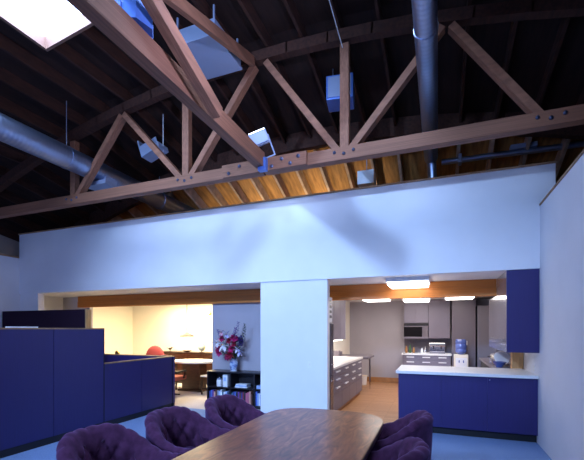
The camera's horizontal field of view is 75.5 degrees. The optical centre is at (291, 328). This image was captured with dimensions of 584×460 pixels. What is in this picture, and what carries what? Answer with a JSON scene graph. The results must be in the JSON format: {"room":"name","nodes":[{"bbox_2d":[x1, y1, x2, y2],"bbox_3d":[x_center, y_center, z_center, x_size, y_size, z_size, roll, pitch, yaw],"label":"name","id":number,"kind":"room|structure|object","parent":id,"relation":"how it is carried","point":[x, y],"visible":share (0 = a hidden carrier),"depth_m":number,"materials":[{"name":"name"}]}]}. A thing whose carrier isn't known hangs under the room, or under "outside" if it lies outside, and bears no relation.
{"room":"design studio","nodes":[
{"label":"design studio","id":0,"kind":"room"},
{"bbox_2d":[0,235,18,256],"bbox_3d":[-7.881,-0.375,7.341,0.100,3.950,18.000,0,0,21],"label":"wall","id":1,"kind":"structure","parent":0,"point":[8,246],"depth_m":9.37,"materials":[{"name":"paint"}]},
{"bbox_2d":[0,255,132,354],"bbox_3d":[-7.880,-0.040,5.572,0.120,3.280,14.700,0,0,21],"label":"wall","id":2,"kind":"structure","parent":0,"point":[117,322],"depth_m":11.11,"materials":[{"name":"white paint"}]},
{"bbox_2d":[63,297,92,327],"bbox_3d":[-5.625,0.385,9.899,0.960,2.430,0.100,0,0,21],"label":"wall","id":3,"kind":"structure","parent":0,"point":[70,303],"depth_m":9.91,"materials":[{"name":"grey paint"}]},
{"bbox_2d":[133,304,211,354],"bbox_3d":[-2.110,0.385,11.166,6.600,2.430,0.100,0,0,21],"label":"wall","id":4,"kind":"structure","parent":0,"point":[162,326],"depth_m":11.73,"materials":[{"name":"white paint"}]},
{"bbox_2d":[212,303,260,370],"bbox_3d":[-0.758,0.385,7.998,2.090,2.430,0.130,0,0,21],"label":"wall","id":5,"kind":"structure","parent":0,"point":[225,317],"depth_m":8.05,"materials":[{"name":"grey paint"}]},
{"bbox_2d":[44,272,503,301],"bbox_3d":[-0.032,-0.865,9.610,11.600,0.070,5.500,0,0,21],"label":"ceiling","id":6,"kind":"structure","parent":0,"point":[489,275],"depth_m":7.54,"materials":[{"name":"paint"}]},
{"bbox_2d":[77,279,496,307],"bbox_3d":[-1.037,-0.689,7.970,9.490,0.278,0.115,0,0,21],"label":"wooden beam","id":7,"kind":"structure","parent":6,"relation":"attached to","point":[482,287],"depth_m":7.19,"materials":[{"name":"wood"}]},
{"bbox_2d":[386,276,429,288],"bbox_3d":[1.954,-0.772,6.321,0.660,0.114,0.680,0,0,21],"label":"ceiling light","id":8,"kind":"object","parent":6,"relation":"attached to","point":[419,281],"visible":1,"depth_m":6.06,"materials":[{"name":"white"}]},
{"bbox_2d":[403,298,429,302],"bbox_3d":[3.253,-0.772,9.839,0.660,0.114,0.640,0,0,21],"label":"ceiling light","id":9,"kind":"object","parent":6,"relation":"attached to","point":[410,299],"visible":0.77,"depth_m":9.59,"materials":[{"name":"white"}]},
{"bbox_2d":[445,297,473,299],"bbox_3d":[3.959,-0.772,8.922,0.640,0.114,0.680,0,0,21],"label":"ceiling light","id":10,"kind":"object","parent":6,"relation":"attached to","point":[446,298],"visible":0.41,"depth_m":8.84,"materials":[{"name":"white"}]},
{"bbox_2d":[0,381,551,459],"bbox_3d":[-0.654,1.647,4.543,15.500,0.106,18.000,0,0,21],"label":"floor","id":11,"kind":"structure","parent":0,"point":[444,446],"depth_m":5.41,"materials":[{"name":"carpet"}]},
{"bbox_2d":[0,328,53,458],"bbox_3d":[-3.519,0.792,4.896,0.070,1.615,0.850,0,0,21],"label":"partition panel","id":12,"kind":"object","parent":11,"relation":"on","point":[26,354],"visible":0.98,"depth_m":4.93,"materials":[{"name":"blue fabric"}]},
{"bbox_2d":[2,309,91,327],"bbox_3d":[-5.344,0.600,8.145,2.590,2.000,0.130,0,0,21],"label":"screen","id":13,"kind":"object","parent":11,"relation":"on","point":[77,318],"visible":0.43,"depth_m":8.00,"materials":[{"name":"fabric"}]},
{"bbox_2d":[53,328,103,442],"bbox_3d":[-3.211,0.792,5.692,0.070,1.615,0.857,0,0,21],"label":"partition panel","id":14,"kind":"object","parent":11,"relation":"on","point":[78,353],"visible":0.81,"depth_m":5.63,"materials":[{"name":"blue fabric"}]},
{"bbox_2d":[56,423,181,459],"bbox_3d":[-1.311,1.179,2.781,0.734,0.841,0.736,0,0,25],"label":"tub chair","id":15,"kind":"object","parent":11,"relation":"on","point":[105,441],"visible":0.98,"depth_m":2.95,"materials":[{"name":"purple fabric"}]},
{"bbox_2d":[103,359,141,423],"bbox_3d":[-2.908,1.075,6.475,0.070,1.050,0.835,0,0,21],"label":"partition panel","id":16,"kind":"object","parent":11,"relation":"on","point":[122,379],"visible":0.84,"depth_m":6.43,"materials":[{"name":"blue fabric"}]},
{"bbox_2d":[104,354,174,406],"bbox_3d":[-3.329,1.075,8.045,1.980,1.050,0.070,0,0,21],"label":"partition panel","id":17,"kind":"object","parent":11,"relation":"on","point":[107,357],"visible":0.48,"depth_m":7.98,"materials":[{"name":"fabric"}]},
{"bbox_2d":[146,346,163,354],"bbox_3d":[-3.815,1.016,10.779,0.660,1.098,0.747,0,0,11],"label":"armchair","id":18,"kind":"object","parent":11,"relation":"on","point":[154,350],"visible":0.16,"depth_m":10.55,"materials":[{"name":"red fabric"}]},
{"bbox_2d":[141,356,171,416],"bbox_3d":[-2.605,1.075,7.256,0.070,1.050,0.842,0,0,21],"label":"partition panel","id":19,"kind":"object","parent":11,"relation":"on","point":[156,372],"visible":0.84,"depth_m":7.21,"materials":[{"name":"blue laminate"}]},
{"bbox_2d":[163,354,186,394],"bbox_3d":[-2.965,1.092,9.057,0.660,0.988,0.747,0,0,16],"label":"armchair","id":20,"kind":"object","parent":11,"relation":"on","point":[177,377],"visible":0.22,"depth_m":9.05,"materials":[{"name":"red fabric"}]},
{"bbox_2d":[144,406,230,453],"bbox_3d":[-0.962,1.179,3.461,0.734,0.841,0.736,0,0,25],"label":"tub chair","id":21,"kind":"object","parent":11,"relation":"on","point":[174,429],"visible":0.71,"depth_m":3.62,"materials":[{"name":"purple fabric"}]},
{"bbox_2d":[163,351,211,384],"bbox_3d":[-2.490,1.140,11.015,3.460,0.920,0.445,0,0,21],"label":"sideboard","id":22,"kind":"object","parent":11,"relation":"on","point":[178,354],"visible":0.21,"depth_m":10.98,"materials":[{"name":"brown wood"}]},
{"bbox_2d":[175,359,211,391],"bbox_3d":[-2.550,1.210,9.835,1.302,0.780,1.000,0,0,21],"label":"table","id":23,"kind":"object","parent":11,"relation":"on","point":[195,368],"visible":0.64,"depth_m":9.67,"materials":[{"name":"white"}]},
{"bbox_2d":[206,369,260,409],"bbox_3d":[-0.945,1.238,7.765,1.670,0.725,0.380,0,0,21],"label":"bookcase","id":24,"kind":"object","parent":11,"relation":"on","point":[239,376],"visible":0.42,"depth_m":7.89,"materials":[{"name":"black"}]},
{"bbox_2d":[223,374,229,386],"bbox_3d":[-1.352,1.070,7.835,0.110,0.250,0.164,0,0,21],"label":"file box","id":25,"kind":"object","parent":24,"relation":"on","point":[226,377],"visible":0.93,"depth_m":7.77,"materials":[{"name":"white"}]},
{"bbox_2d":[229,358,237,370],"bbox_3d":[-1.220,0.745,7.872,0.180,0.260,0.180,0,0,21],"label":"flower vase","id":26,"kind":"object","parent":24,"relation":"on","point":[233,363],"visible":0.89,"depth_m":7.81,"materials":[{"name":"ceramic"}]},
{"bbox_2d":[214,321,245,360],"bbox_3d":[-1.301,0.313,7.763,0.737,0.947,0.504,0,0,-3],"label":"flower bouquet","id":27,"kind":"object","parent":26,"relation":"in","point":[232,349],"visible":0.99,"depth_m":7.71,"materials":[{"name":"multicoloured plant"}]},
{"bbox_2d":[204,394,265,429],"bbox_3d":[-0.585,1.179,4.130,0.734,0.841,0.736,0,0,26],"label":"tub chair","id":28,"kind":"object","parent":11,"relation":"on","point":[227,411],"visible":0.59,"depth_m":4.31,"materials":[{"name":"purple fabric"}]},
{"bbox_2d":[172,408,382,459],"bbox_3d":[-0.117,1.230,2.619,1.172,0.740,3.003,0,0,21],"label":"conference table","id":29,"kind":"object","parent":11,"relation":"on","point":[287,433],"visible":1,"depth_m":2.96,"materials":[{"name":"brown wood"}]},
{"bbox_2d":[330,323,333,409],"bbox_3d":[0.434,0.744,6.604,0.600,1.700,0.210,0,0,21],"label":"pantry column","id":30,"kind":"structure","parent":11,"relation":"on","point":[331,324],"depth_m":6.47,"materials":[{"name":"grey laminate"}]},
{"bbox_2d":[330,375,332,409],"bbox_3d":[0.681,1.147,6.508,0.020,0.685,0.200,0,0,21],"label":"drawer","id":31,"kind":"object","parent":30,"relation":"in","point":[331,376],"depth_m":6.47,"materials":[{"name":"grey metal"}]},
{"bbox_2d":[333,367,341,409],"bbox_3d":[0.475,1.159,7.077,0.835,0.870,0.682,0,0,21],"label":"base cabinet","id":32,"kind":"object","parent":11,"relation":"on","point":[337,373],"visible":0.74,"depth_m":6.92,"materials":[{"name":"grey laminate"}]},
{"bbox_2d":[333,356,362,369],"bbox_3d":[0.839,0.670,8.045,0.845,0.100,2.750,0,0,21],"label":"countertop","id":33,"kind":"structure","parent":32,"relation":"on","point":[339,361],"depth_m":8.14,"materials":[{"name":"white"}]},
{"bbox_2d":[339,364,349,409],"bbox_3d":[0.722,1.159,7.714,0.835,0.870,0.682,0,0,21],"label":"base cabinet","id":34,"kind":"object","parent":11,"relation":"on","point":[345,369],"visible":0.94,"depth_m":7.52,"materials":[{"name":"grey laminate"}]},
{"bbox_2d":[347,362,355,404],"bbox_3d":[0.968,1.159,8.350,0.835,0.870,0.682,0,0,21],"label":"base cabinet","id":35,"kind":"object","parent":11,"relation":"on","point":[352,370],"visible":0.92,"depth_m":8.13,"materials":[{"name":"grey laminate"}]},
{"bbox_2d":[354,359,361,398],"bbox_3d":[1.215,1.159,8.986,0.835,0.870,0.682,0,0,21],"label":"base cabinet","id":36,"kind":"object","parent":11,"relation":"on","point":[359,362],"visible":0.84,"depth_m":8.75,"materials":[{"name":"grey laminate"}]},
{"bbox_2d":[342,354,373,388],"bbox_3d":[1.584,1.141,9.740,0.920,0.905,0.890,0,0,21],"label":"desk","id":37,"kind":"object","parent":11,"relation":"on","point":[369,357],"visible":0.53,"depth_m":9.80,"materials":[{"name":"grey laminate"}]},
{"bbox_2d":[366,437,429,459],"bbox_3d":[0.561,1.179,2.592,0.734,0.841,0.736,0,0,21],"label":"tub chair","id":38,"kind":"object","parent":11,"relation":"on","point":[409,448],"visible":0.83,"depth_m":2.65,"materials":[{"name":"purple fabric"}]},
{"bbox_2d":[371,410,433,459],"bbox_3d":[0.917,1.179,3.484,0.734,0.841,0.736,0,0,21],"label":"tub chair","id":39,"kind":"object","parent":11,"relation":"on","point":[419,423],"visible":0.45,"depth_m":3.22,"materials":[{"name":"purple fabric"}]},
{"bbox_2d":[403,355,450,365],"bbox_3d":[3.773,1.159,10.573,1.240,0.870,0.635,0,0,21],"label":"base cabinet","id":40,"kind":"object","parent":11,"relation":"on","point":[424,360],"visible":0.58,"depth_m":10.30,"materials":[{"name":"grey laminate"}]},
{"bbox_2d":[401,352,451,355],"bbox_3d":[3.770,0.698,10.572,1.295,0.045,0.640,0,0,21],"label":"countertop","id":41,"kind":"structure","parent":40,"relation":"on","point":[403,353],"depth_m":10.39,"materials":[{"name":"white"}]},
{"bbox_2d":[429,342,444,353],"bbox_3d":[4.039,0.525,10.484,0.420,0.300,0.311,0,0,21],"label":"espresso machine","id":42,"kind":"object","parent":41,"relation":"on","point":[435,347],"visible":1,"depth_m":10.46,"materials":[{"name":"metal"}]},
{"bbox_2d":[454,339,467,366],"bbox_3d":[4.343,0.926,9.691,0.330,1.335,0.350,0,0,21],"label":"water cooler","id":43,"kind":"object","parent":11,"relation":"on","point":[460,359],"visible":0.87,"depth_m":9.59,"materials":[{"name":"beige plastic"}]},
{"bbox_2d":[455,339,466,354],"bbox_3d":[4.348,0.457,9.705,0.270,0.395,0.270,0,0,21],"label":"bottle","id":44,"kind":"object","parent":43,"relation":"on","point":[460,345],"depth_m":9.60,"materials":[{"name":"blue"}]},
{"bbox_2d":[451,298,475,366],"bbox_3d":[4.651,0.384,10.252,0.570,2.420,0.600,0,0,21],"label":"tall cabinet","id":45,"kind":"object","parent":11,"relation":"on","point":[463,312],"visible":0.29,"depth_m":9.96,"materials":[{"name":"grey laminate"}]},
{"bbox_2d":[398,373,537,441],"bbox_3d":[2.695,1.145,5.968,1.875,0.910,0.844,0,0,21],"label":"bar cabinet","id":46,"kind":"object","parent":11,"relation":"on","point":[486,407],"visible":0.76,"depth_m":5.53,"materials":[{"name":"blue laminate"}]},
{"bbox_2d":[396,365,538,378],"bbox_3d":[2.684,0.667,5.990,1.910,0.045,0.990,0,0,21],"label":"countertop","id":47,"kind":"structure","parent":46,"relation":"on","point":[404,369],"depth_m":5.72,"materials":[{"name":"white"}]},
{"bbox_2d":[476,305,509,366],"bbox_3d":[5.351,0.464,9.884,0.940,2.140,0.762,0,0,21],"label":"refrigerator","id":48,"kind":"object","parent":11,"relation":"on","point":[483,350],"visible":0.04,"depth_m":9.71,"materials":[{"name":"grey metal"}]},
{"bbox_2d":[479,358,509,367],"bbox_3d":[4.587,1.139,7.553,1.280,0.910,2.600,0,0,21],"label":"countertop","id":49,"kind":"structure","parent":11,"relation":"on","point":[485,363],"depth_m":7.76,"materials":[{"name":"grey laminate"}]},
{"bbox_2d":[489,357,509,365],"bbox_3d":[3.970,0.609,7.149,0.354,0.122,0.492,0,0,21],"label":"dish rack","id":50,"kind":"object","parent":49,"relation":"on","point":[490,358],"visible":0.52,"depth_m":7.27,"materials":[{"name":"silver metal"}]},
{"bbox_2d":[496,352,509,362],"bbox_3d":[3.908,0.539,6.989,0.230,0.226,0.049,0,0,21],"label":"dinner plate","id":51,"kind":"object","parent":50,"relation":"in","point":[502,356],"visible":0.87,"depth_m":6.99,"materials":[{"name":"white ceramic"}]},
{"bbox_2d":[510,353,523,368],"bbox_3d":[3.706,0.968,6.211,0.165,1.265,0.140,0,0,21],"label":"wooden post","id":52,"kind":"object","parent":11,"relation":"on","point":[516,359],"visible":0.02,"depth_m":6.15,"materials":[{"name":"beige wood"}]},
{"bbox_2d":[19,163,555,412],"bbox_3d":[-1.438,-0.320,7.114,10.780,3.840,0.170,0,0,21],"label":"wall","id":53,"kind":"structure","parent":0,"point":[485,222],"depth_m":6.42,"materials":[{"name":"paint"}]},
{"bbox_2d":[18,160,557,234],"bbox_3d":[-1.438,-2.252,7.114,10.820,0.025,0.210,0,0,21],"label":"trim","id":54,"kind":"structure","parent":53,"relation":"attached to","point":[550,162],"depth_m":6.23,"materials":[{"name":"brown wood"}]},
{"bbox_2d":[0,0,583,233],"bbox_3d":[-0.636,-1.936,4.589,15.500,4.747,18.100,0,0,21],"label":"roof","id":55,"kind":"structure","parent":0,"point":[534,39],"depth_m":6.05,"materials":[{"name":"wood"}]},
{"bbox_2d":[0,226,18,241],"bbox_3d":[-7.791,-2.332,6.797,0.040,0.574,6.849,0,0,21],"label":"rafter","id":56,"kind":"structure","parent":55,"relation":"attached to","point":[5,232],"depth_m":9.15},
{"bbox_2d":[0,207,48,230],"bbox_3d":[-7.297,-2.560,6.605,0.040,0.574,6.849,0,0,21],"label":"rafter","id":57,"kind":"structure","parent":55,"relation":"attached to","point":[19,220],"depth_m":9.01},
{"bbox_2d":[0,189,73,227],"bbox_3d":[-6.803,-2.771,6.414,0.040,0.574,6.849,0,0,21],"label":"rafter","id":58,"kind":"structure","parent":55,"relation":"attached to","point":[6,194],"depth_m":8.81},
{"bbox_2d":[0,165,88,220],"bbox_3d":[-6.309,-2.966,6.223,0.040,0.574,6.849,0,0,21],"label":"rafter","id":59,"kind":"structure","parent":55,"relation":"attached to","point":[22,181],"depth_m":8.25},
{"bbox_2d":[0,0,93,51],"bbox_3d":[-3.234,-4.048,4.191,1.065,0.470,1.760,0,0,21],"label":"skylight","id":60,"kind":"object","parent":55,"relation":"attached to","point":[48,24],"visible":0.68,"depth_m":4.88,"materials":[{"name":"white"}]},
{"bbox_2d":[0,0,81,35],"bbox_3d":[-3.237,-4.067,4.192,0.950,0.020,1.680,-8,-3,21],"label":"diffuser","id":61,"kind":"object","parent":60,"relation":"attached to","point":[45,17],"depth_m":4.82,"materials":[{"name":"white"}]},
{"bbox_2d":[0,144,104,211],"bbox_3d":[-5.814,-3.143,6.031,0.040,0.574,6.849,0,0,21],"label":"rafter","id":62,"kind":"structure","parent":55,"relation":"attached to","point":[6,152],"depth_m":7.77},
{"bbox_2d":[0,95,118,170],"bbox_3d":[-4.826,-3.446,5.648,0.040,0.574,6.849,0,0,21],"label":"rafter","id":63,"kind":"structure","parent":55,"relation":"attached to","point":[6,105],"depth_m":6.58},
{"bbox_2d":[0,66,157,180],"bbox_3d":[-4.332,-3.572,5.457,0.040,0.574,6.849,0,0,21],"label":"rafter","id":64,"kind":"structure","parent":55,"relation":"attached to","point":[7,77],"depth_m":6.43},
{"bbox_2d":[0,32,174,176],"bbox_3d":[-3.837,-3.681,5.266,0.040,0.574,6.849,0,0,21],"label":"rafter","id":65,"kind":"structure","parent":55,"relation":"attached to","point":[7,45],"depth_m":5.83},
{"bbox_2d":[0,101,195,212],"bbox_3d":[-3.895,-3.285,6.280,0.560,1.270,8.300,0,0,21],"label":"spiral duct","id":66,"kind":"object","parent":55,"relation":"hanging from","point":[14,133],"visible":0.7,"depth_m":6.34,"materials":[{"name":"silver"}]},
{"bbox_2d":[89,176,117,190],"bbox_3d":[-3.570,-2.735,7.120,0.560,0.170,0.400,0,0,21],"label":"air register","id":67,"kind":"object","parent":66,"relation":"attached to","point":[100,182],"depth_m":7.00,"materials":[{"name":"silver"}]},
{"bbox_2d":[53,42,195,166],"bbox_3d":[-2.706,-3.773,6.720,0.040,0.574,3.319,0,0,21],"label":"rafter","id":68,"kind":"structure","parent":55,"relation":"attached to","point":[63,49],"depth_m":6.08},
{"bbox_2d":[127,207,145,217],"bbox_3d":[-3.597,-2.557,10.288,0.050,1.178,2.495,0,0,21],"label":"rafter","id":69,"kind":"object","parent":55,"relation":"attached to","point":[134,211],"visible":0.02,"depth_m":9.42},
{"bbox_2d":[81,26,216,161],"bbox_3d":[-2.212,-3.848,6.529,0.040,0.574,3.319,0,0,21],"label":"rafter","id":70,"kind":"structure","parent":55,"relation":"attached to","point":[91,33],"depth_m":5.84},
{"bbox_2d":[137,114,168,162],"bbox_3d":[-2.514,-3.460,6.818,0.494,0.760,0.260,0,0,21],"label":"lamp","id":71,"kind":"object","parent":55,"relation":"hanging from","point":[146,152],"visible":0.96,"depth_m":6.74,"materials":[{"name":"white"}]},
{"bbox_2d":[183,188,208,208],"bbox_3d":[-2.115,-2.935,9.714,0.050,1.178,2.495,0,0,21],"label":"rafter","id":72,"kind":"object","parent":55,"relation":"attached to","point":[191,192],"visible":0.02,"depth_m":9.13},
{"bbox_2d":[177,4,241,79],"bbox_3d":[-1.144,-3.910,5.172,0.660,0.420,0.710,0,0,21],"label":"box","id":73,"kind":"object","parent":55,"relation":"hanging from","point":[214,60],"visible":0.5,"depth_m":5.06,"materials":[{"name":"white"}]},
{"bbox_2d":[168,10,261,148],"bbox_3d":[-1.861,-3.947,4.500,0.040,0.574,6.849,0,0,21],"label":"rafter","id":74,"kind":"structure","parent":55,"relation":"attached to","point":[220,83],"depth_m":6.51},
{"bbox_2d":[206,184,228,205],"bbox_3d":[-1.620,-3.027,9.523,0.050,1.178,2.495,0,0,21],"label":"rafter","id":75,"kind":"object","parent":55,"relation":"attached to","point":[214,191],"visible":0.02,"depth_m":9.03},
{"bbox_2d":[228,181,248,202],"bbox_3d":[-1.126,-3.102,9.331,0.050,1.178,2.495,0,0,21],"label":"rafter","id":76,"kind":"object","parent":55,"relation":"attached to","point":[234,185],"visible":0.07,"depth_m":8.91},
{"bbox_2d":[191,0,285,142],"bbox_3d":[-1.366,-3.971,4.309,0.040,0.574,6.849,0,0,21],"label":"rafter","id":77,"kind":"structure","parent":55,"relation":"attached to","point":[202,6],"depth_m":6.37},
{"bbox_2d":[250,177,269,199],"bbox_3d":[-0.632,-3.160,9.140,0.050,1.178,2.495,0,0,21],"label":"rafter","id":78,"kind":"object","parent":55,"relation":"attached to","point":[255,181],"visible":0.21,"depth_m":8.80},
{"bbox_2d":[237,0,311,137],"bbox_3d":[-0.872,-3.978,4.117,0.040,0.574,6.849,0,0,21],"label":"rafter","id":79,"kind":"structure","parent":55,"relation":"attached to","point":[246,5],"depth_m":5.34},
{"bbox_2d":[273,174,290,197],"bbox_3d":[-0.138,-3.201,8.949,0.050,1.178,2.495,0,0,21],"label":"rafter","id":80,"kind":"object","parent":55,"relation":"attached to","point":[277,177],"visible":0.21,"depth_m":8.63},
{"bbox_2d":[296,170,311,194],"bbox_3d":[0.357,-3.225,8.757,0.050,1.178,2.495,0,0,21],"label":"rafter","id":81,"kind":"object","parent":55,"relation":"attached to","point":[300,174],"visible":0.29,"depth_m":8.49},
{"bbox_2d":[283,0,337,132],"bbox_3d":[-0.378,-3.968,3.926,0.040,0.574,6.849,0,0,21],"label":"rafter","id":82,"kind":"structure","parent":55,"relation":"attached to","point":[293,12],"depth_m":5.64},
{"bbox_2d":[313,149,333,191],"bbox_3d":[0.851,-3.232,8.566,0.050,1.178,2.495,0,0,21],"label":"rafter","id":83,"kind":"object","parent":55,"relation":"attached to","point":[323,170],"visible":0.29,"depth_m":8.25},
{"bbox_2d":[74,112,583,225],"bbox_3d":[0.669,-2.842,7.258,14.527,2.042,0.120,0,0,21],"label":"roof ledger","id":84,"kind":"structure","parent":55,"relation":"attached to","point":[385,128],"depth_m":7.02,"materials":[{"name":"wood"}]},
{"bbox_2d":[339,145,355,187],"bbox_3d":[1.345,-3.222,8.374,0.050,1.178,2.495,0,0,21],"label":"rafter","id":85,"kind":"object","parent":55,"relation":"attached to","point":[347,165],"visible":0.21,"depth_m":8.06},
{"bbox_2d":[328,0,366,125],"bbox_3d":[0.116,-3.941,3.734,0.040,0.574,6.849,0,0,21],"label":"rafter","id":86,"kind":"structure","parent":55,"relation":"attached to","point":[335,8],"depth_m":5.80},
{"bbox_2d":[326,72,354,111],"bbox_3d":[0.743,-3.720,5.763,0.400,0.580,0.355,0,0,13],"label":"box","id":87,"kind":"object","parent":86,"relation":"hanging from","point":[332,82],"visible":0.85,"depth_m":5.63,"materials":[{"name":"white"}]},
{"bbox_2d":[328,74,350,97],"bbox_3d":[0.704,-3.610,5.598,0.340,0.300,0.015,0,0,13],"label":"grille","id":88,"kind":"object","parent":87,"relation":"attached to","point":[334,80],"depth_m":5.61,"materials":[{"name":"blue"}]},
{"bbox_2d":[357,160,375,186],"bbox_3d":[1.460,-3.190,7.370,0.320,0.780,0.260,0,0,21],"label":"box","id":89,"kind":"object","parent":55,"relation":"hanging from","point":[366,177],"visible":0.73,"depth_m":7.26,"materials":[{"name":"white"}]},
{"bbox_2d":[370,141,378,184],"bbox_3d":[1.839,-3.195,8.183,0.050,1.178,2.495,0,0,21],"label":"rafter","id":90,"kind":"object","parent":55,"relation":"attached to","point":[372,161],"visible":0.14,"depth_m":7.74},
{"bbox_2d":[374,0,396,125],"bbox_3d":[1.248,-3.896,5.189,0.040,0.574,3.319,0,0,21],"label":"rafter","id":91,"kind":"structure","parent":55,"relation":"attached to","point":[377,4],"depth_m":5.45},
{"bbox_2d":[397,154,403,181],"bbox_3d":[2.333,-3.151,7.992,0.050,1.178,2.495,0,0,21],"label":"rafter","id":92,"kind":"object","parent":55,"relation":"attached to","point":[399,158],"visible":0.21,"depth_m":7.59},
{"bbox_2d":[411,0,438,177],"bbox_3d":[1.397,-2.835,3.939,0.250,0.879,6.755,0,0,21],"label":"spiral duct","id":93,"kind":"object","parent":55,"relation":"hanging from","point":[424,12],"visible":0.75,"depth_m":4.36,"materials":[{"name":"silver"}]},
{"bbox_2d":[459,0,471,121],"bbox_3d":[1.599,-3.757,3.160,0.040,0.574,6.849,0,0,21],"label":"rafter","id":94,"kind":"structure","parent":55,"relation":"attached to","point":[469,2],"depth_m":5.47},
{"bbox_2d":[485,139,494,169],"bbox_3d":[3.816,-2.916,7.417,0.050,1.178,2.495,0,0,21],"label":"rafter","id":95,"kind":"object","parent":55,"relation":"attached to","point":[492,141],"visible":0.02,"depth_m":6.71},
{"bbox_2d":[494,21,517,118],"bbox_3d":[2.093,-3.662,2.969,0.040,0.574,6.849,0,0,21],"label":"rafter","id":96,"kind":"structure","parent":55,"relation":"attached to","point":[513,27],"depth_m":5.08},
{"bbox_2d":[441,140,583,165],"bbox_3d":[3.865,-3.066,6.492,2.401,0.189,0.160,0,0,21],"label":"pipe","id":97,"kind":"object","parent":55,"relation":"attached to","point":[515,149],"visible":0.98,"depth_m":6.46,"materials":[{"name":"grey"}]},
{"bbox_2d":[518,137,531,165],"bbox_3d":[4.311,-2.804,7.226,0.050,1.178,2.495,0,0,21],"label":"rafter","id":98,"kind":"object","parent":55,"relation":"attached to","point":[527,140],"visible":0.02,"depth_m":6.47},
{"bbox_2d":[535,17,570,106],"bbox_3d":[2.588,-3.550,2.777,0.040,0.574,6.849,0,0,21],"label":"rafter","id":99,"kind":"structure","parent":55,"relation":"attached to","point":[564,22],"depth_m":4.91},
{"bbox_2d":[555,138,570,177],"bbox_3d":[4.805,-2.674,7.035,0.050,1.178,2.495,0,0,21],"label":"rafter","id":100,"kind":"object","parent":55,"relation":"attached to","point":[560,155],"visible":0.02,"depth_m":6.32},
{"bbox_2d":[0,0,583,218],"bbox_3d":[-0.352,-3.163,5.460,13.874,1.801,0.200,0,0,21],"label":"roof truss","id":101,"kind":"object","parent":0,"point":[535,119],"visible":0.9,"depth_m":5.06,"materials":[{"name":"brown wood"}]},
{"bbox_2d":[66,0,267,172],"bbox_3d":[-1.285,-2.373,3.168,0.165,0.265,4.780,0,0,21],"label":"tie beam","id":102,"kind":"structure","parent":101,"relation":"attached to","point":[108,16],"depth_m":3.35,"materials":[{"name":"brown"}]},
{"bbox_2d":[115,0,152,38],"bbox_3d":[-1.336,-2.646,3.202,0.280,0.306,0.319,0,0,35],"label":"lamp","id":103,"kind":"object","parent":102,"relation":"on","point":[135,9],"visible":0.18,"depth_m":3.09,"materials":[{"name":"blue"}]},
{"bbox_2d":[141,0,222,118],"bbox_3d":[-1.365,-2.921,2.470,0.100,1.426,3.266,0,0,21],"label":"brace","id":104,"kind":"object","parent":102,"relation":"attached to","point":[157,10],"visible":1,"depth_m":3.39,"materials":[{"name":"wood"}]},
{"bbox_2d":[162,0,254,66],"bbox_3d":[-1.407,-3.200,3.344,0.070,1.522,4.655,0,0,21],"label":"brace","id":105,"kind":"object","parent":101,"relation":"attached to","point":[183,7],"visible":1,"depth_m":4.44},
{"bbox_2d":[248,128,275,157],"bbox_3d":[-0.427,-2.594,5.290,0.389,0.450,0.243,0,0,1],"label":"lamp","id":106,"kind":"object","parent":101,"relation":"attached to","point":[260,137],"visible":0.62,"depth_m":5.20,"materials":[{"name":"white"}]},
{"bbox_2d":[333,301,349,353],"bbox_3d":[0.956,0.385,9.737,0.150,2.430,4.350,0,0,21],"label":"wall","id":107,"kind":"structure","parent":0,"point":[343,345],"depth_m":11.27,"materials":[{"name":"white paint"}]},
{"bbox_2d":[333,300,345,340],"bbox_3d":[1.004,-0.270,9.155,0.340,1.100,1.140,0,0,21],"label":"upper cabinet","id":108,"kind":"object","parent":107,"relation":"attached to","point":[339,306],"visible":0.49,"depth_m":9.04,"materials":[{"name":"grey laminate"}]},
{"bbox_2d":[350,299,490,377],"bbox_3d":[4.003,0.385,10.889,5.000,2.430,0.100,0,0,21],"label":"wall","id":109,"kind":"structure","parent":0,"point":[376,328],"depth_m":11.36,"materials":[{"name":"grey paint"}]},
{"bbox_2d":[367,377,397,382],"bbox_3d":[2.557,1.522,11.380,1.550,0.144,0.030,0,0,21],"label":"baseboard","id":110,"kind":"structure","parent":109,"relation":"attached to","point":[373,379],"depth_m":11.29,"materials":[{"name":"brown wood"}]},
{"bbox_2d":[404,302,428,322],"bbox_3d":[3.565,-0.495,10.812,0.660,0.650,0.340,0,0,21],"label":"upper cabinet","id":111,"kind":"object","parent":109,"relation":"attached to","point":[414,312],"visible":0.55,"depth_m":10.65,"materials":[{"name":"grey laminate"}]},
{"bbox_2d":[404,323,428,338],"bbox_3d":[3.561,0.055,10.800,0.660,0.430,0.365,0,0,21],"label":"microwave oven","id":112,"kind":"object","parent":111,"relation":"attached to","point":[411,330],"visible":1,"depth_m":10.64,"materials":[{"name":"grey metal"}]},
{"bbox_2d":[404,338,450,352],"bbox_3d":[3.900,0.470,10.867,1.265,0.400,0.014,0,0,21],"label":"backsplash","id":113,"kind":"structure","parent":109,"relation":"attached to","point":[417,343],"depth_m":10.90,"materials":[{"name":"tile"}]},
{"bbox_2d":[429,299,449,337],"bbox_3d":[4.134,-0.280,10.592,0.550,1.080,0.340,0,0,21],"label":"upper cabinet","id":114,"kind":"object","parent":109,"relation":"attached to","point":[439,309],"visible":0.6,"depth_m":10.43,"materials":[{"name":"grey laminate"}]},
{"bbox_2d":[524,154,583,459],"bbox_3d":[1.693,-0.040,0.524,0.180,3.280,12.200,0,0,21],"label":"wall","id":115,"kind":"structure","parent":0,"point":[559,362],"depth_m":4.22,"materials":[{"name":"paint"}]},
{"bbox_2d":[489,269,538,352],"bbox_3d":[3.553,-0.247,6.157,0.410,1.155,1.970,0,0,21],"label":"upper cabinet","id":116,"kind":"object","parent":115,"relation":"attached to","point":[514,312],"visible":1,"depth_m":5.26,"materials":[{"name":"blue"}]},
{"bbox_2d":[539,149,583,205],"bbox_3d":[1.479,-1.692,-0.031,0.210,0.025,11.010,0,0,21],"label":"trim","id":117,"kind":"structure","parent":115,"relation":"attached to","point":[582,152],"depth_m":4.14,"materials":[{"name":"brown wood"}]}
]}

